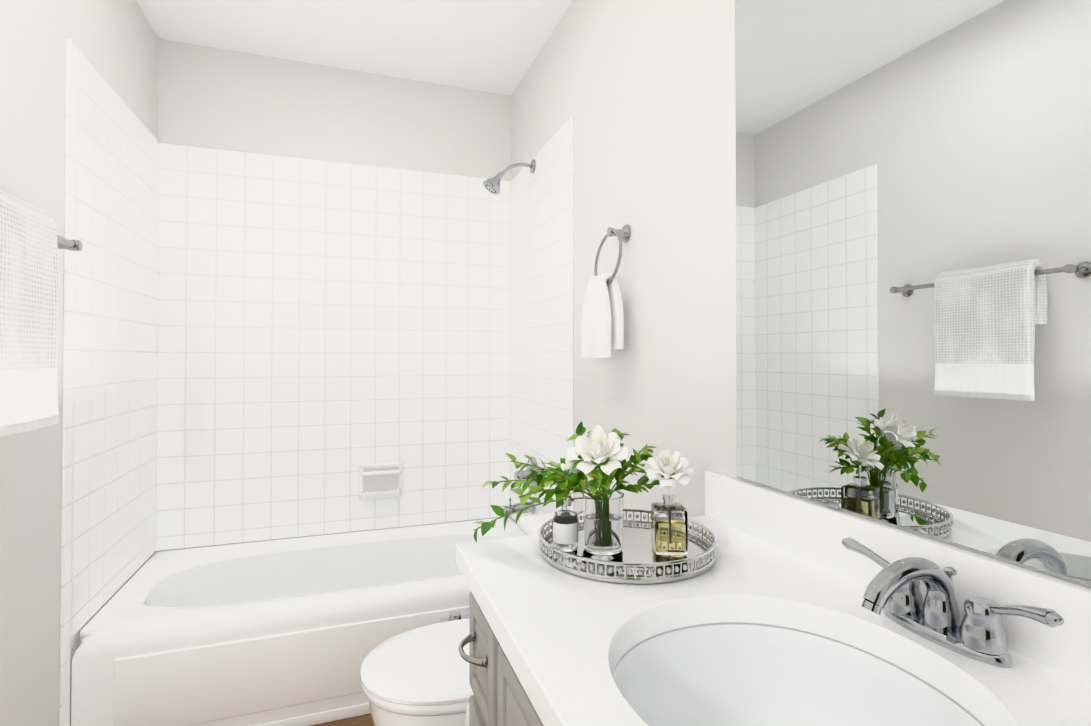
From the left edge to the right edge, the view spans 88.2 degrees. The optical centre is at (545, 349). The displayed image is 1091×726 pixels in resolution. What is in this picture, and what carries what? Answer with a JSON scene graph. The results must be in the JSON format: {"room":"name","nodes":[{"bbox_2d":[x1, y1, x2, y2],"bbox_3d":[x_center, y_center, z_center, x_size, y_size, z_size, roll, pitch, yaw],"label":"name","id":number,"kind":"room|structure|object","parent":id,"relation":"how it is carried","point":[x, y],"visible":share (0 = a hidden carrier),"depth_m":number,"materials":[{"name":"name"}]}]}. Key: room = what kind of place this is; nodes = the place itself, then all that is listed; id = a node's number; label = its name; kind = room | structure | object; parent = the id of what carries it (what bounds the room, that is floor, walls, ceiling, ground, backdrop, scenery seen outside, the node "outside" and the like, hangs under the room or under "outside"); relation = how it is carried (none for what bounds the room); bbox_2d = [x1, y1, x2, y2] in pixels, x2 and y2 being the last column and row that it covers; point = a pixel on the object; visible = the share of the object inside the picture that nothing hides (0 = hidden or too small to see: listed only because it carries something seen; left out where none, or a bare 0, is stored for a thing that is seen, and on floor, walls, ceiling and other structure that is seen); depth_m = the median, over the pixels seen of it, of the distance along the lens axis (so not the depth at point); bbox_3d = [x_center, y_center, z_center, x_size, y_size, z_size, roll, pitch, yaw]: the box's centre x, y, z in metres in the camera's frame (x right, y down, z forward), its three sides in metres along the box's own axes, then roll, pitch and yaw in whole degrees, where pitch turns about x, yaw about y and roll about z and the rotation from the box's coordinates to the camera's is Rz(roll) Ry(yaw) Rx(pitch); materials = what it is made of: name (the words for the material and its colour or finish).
{"room":"bathroom","nodes":[
{"label":"bathroom","id":0,"kind":"room"},
{"bbox_2d":[0,0,158,725],"bbox_3d":[-1.048,-0.063,0.609,0.100,2.500,3.800,0,-1,-20],"label":"wall","id":1,"kind":"structure","parent":0,"point":[116,43],"depth_m":1.44,"materials":[{"name":"paint"}]},
{"bbox_2d":[0,190,82,436],"bbox_3d":[-1.115,-0.078,1.149,0.137,0.484,0.674,0,-1,-20],"label":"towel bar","id":2,"kind":"object","parent":1,"relation":"attached to","point":[32,242],"visible":1,"depth_m":1.14,"materials":[{"name":"white fabric"}]},
{"bbox_2d":[59,38,159,725],"bbox_3d":[-1.466,0.172,1.935,0.009,2.065,0.816,0,-1,-20],"label":"tile surround","id":3,"kind":"object","parent":1,"relation":"attached to","point":[109,413],"visible":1,"depth_m":1.81,"materials":[{"name":"white tile"}]},
{"bbox_2d":[154,39,511,553],"bbox_3d":[-0.906,-0.037,2.624,1.524,2.500,0.100,0,-1,-20],"label":"wall","id":4,"kind":"structure","parent":0,"point":[216,98],"depth_m":2.55,"materials":[{"name":"paint"}]},
{"bbox_2d":[156,143,509,550],"bbox_3d":[-0.888,-0.011,2.573,1.508,1.684,0.008,0,-1,-20],"label":"tile surround","id":5,"kind":"object","parent":4,"relation":"attached to","point":[326,329],"visible":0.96,"depth_m":2.53,"materials":[{"name":"white tile"}]},
{"bbox_2d":[359,462,402,499],"bbox_3d":[-0.748,0.605,2.569,0.195,0.160,0.078,0,-1,-20],"label":"soap dish","id":6,"kind":"object","parent":5,"relation":"attached to","point":[380,480],"visible":1,"depth_m":2.59,"materials":[{"name":"ceramic"}]},
{"bbox_2d":[311,713,373,725],"bbox_3d":[-0.284,1.241,0.866,1.724,0.100,3.800,0,-1,-20],"label":"floor","id":7,"kind":"structure","parent":0,"point":[364,720],"depth_m":1.81,"materials":[{"name":"wood"}]},
{"bbox_2d":[71,517,524,725],"bbox_3d":[-0.758,1.018,2.196,1.505,0.380,0.762,0,-1,-20],"label":"bathtub","id":8,"kind":"object","parent":7,"relation":"on","point":[290,632],"visible":0.69,"depth_m":1.81,"materials":[{"name":"ceramic"}]},
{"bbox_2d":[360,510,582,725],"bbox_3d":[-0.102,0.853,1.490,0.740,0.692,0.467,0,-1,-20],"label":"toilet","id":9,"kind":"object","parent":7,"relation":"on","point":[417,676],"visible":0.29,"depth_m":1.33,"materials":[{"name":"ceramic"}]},
{"bbox_2d":[456,563,547,725],"bbox_3d":[0.359,0.794,0.437,0.602,0.779,1.549,0,-1,-20],"label":"bathroom vanity","id":10,"kind":"object","parent":7,"relation":"on","point":[500,697],"depth_m":0.90,"materials":[{"name":"grey wood"}]},
{"bbox_2d":[466,704,468,725],"bbox_3d":[-0.101,0.798,1.156,0.176,0.138,0.120,0,-1,-20],"label":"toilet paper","id":11,"kind":"object","parent":10,"relation":"attached to","point":[467,716],"visible":0.1,"depth_m":1.18,"materials":[{"name":"white paper"}]},
{"bbox_2d":[456,515,1090,725],"bbox_3d":[0.366,0.385,0.446,0.586,0.040,1.562,0,-1,-20],"label":"countertop","id":12,"kind":"structure","parent":10,"relation":"on","point":[553,624],"depth_m":0.77,"materials":[{"name":"white stone"}]},
{"bbox_2d":[473,421,716,583],"bbox_3d":[0.096,0.251,1.025,0.436,0.240,0.324,0,-1,-20],"label":"decorative tray","id":13,"kind":"object","parent":12,"relation":"on","point":[604,541],"visible":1,"depth_m":1.00,"materials":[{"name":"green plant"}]},
{"bbox_2d":[604,607,1007,725],"bbox_3d":[0.276,0.478,0.640,0.394,0.164,0.404,0,-1,-20],"label":"sink","id":14,"kind":"object","parent":12,"relation":"in","point":[781,666],"depth_m":0.80,"materials":[{"name":"white ceramic"}]},
{"bbox_2d":[840,531,1071,670],"bbox_3d":[0.464,0.316,0.710,0.157,0.106,0.262,0,-1,-20],"label":"faucet","id":15,"kind":"object","parent":12,"relation":"on","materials":[{"name":"silver metal"}]},
{"bbox_2d":[136,0,572,95],"bbox_3d":[-0.284,-1.359,0.899,1.724,0.100,3.800,0,-1,-20],"label":"ceiling","id":16,"kind":"structure","parent":0,"point":[493,46],"depth_m":2.29,"materials":[{"name":"paint"}]},
{"bbox_2d":[511,0,1090,587],"bbox_3d":[0.481,-0.056,1.156,0.100,2.500,3.800,0,-1,-20],"label":"wall","id":17,"kind":"structure","parent":0,"point":[641,92],"depth_m":1.52,"materials":[{"name":"paint"}]},
{"bbox_2d":[510,116,572,522],"bbox_3d":[-0.038,0.178,2.445,0.009,2.065,0.816,0,-1,-20],"label":"tile surround","id":18,"kind":"object","parent":17,"relation":"attached to","point":[541,312],"visible":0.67,"depth_m":2.36,"materials":[{"name":"white tile"}]},
{"bbox_2d":[483,159,535,194],"bbox_3d":[-0.160,-0.754,2.449,0.226,0.170,0.082,0,-1,-20],"label":"shower head","id":19,"kind":"object","parent":18,"relation":"attached to","point":[491,185],"visible":1,"depth_m":2.43},
{"bbox_2d":[503,457,538,515],"bbox_3d":[-0.120,0.598,2.433,0.149,0.253,0.189,0,-1,-20],"label":"tub faucet","id":20,"kind":"object","parent":18,"relation":"attached to","point":[522,474],"visible":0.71,"depth_m":2.43,"materials":[{"name":"silver metal"}]},
{"bbox_2d":[581,225,630,357],"bbox_3d":[0.188,-0.174,1.660,0.113,0.395,0.180,0,-1,-20],"label":"towel ring","id":21,"kind":"object","parent":17,"relation":"attached to","point":[602,329],"visible":1,"depth_m":1.61,"materials":[{"name":"white fabric"}]},
{"bbox_2d":[705,471,1090,682],"bbox_3d":[0.632,0.317,0.542,0.020,0.101,1.562,0,-1,-20],"label":"backsplash","id":22,"kind":"structure","parent":17,"relation":"attached to","point":[805,528],"depth_m":0.94,"materials":[{"name":"white stone"}]},
{"bbox_2d":[735,0,1090,584],"bbox_3d":[0.652,-0.435,0.517,0.008,1.398,1.454,0,-1,-20],"label":"wall mirror","id":23,"kind":"object","parent":17,"relation":"attached to","point":[913,265],"visible":1,"depth_m":0.81,"materials":[{"name":"white mirror"}]}
]}

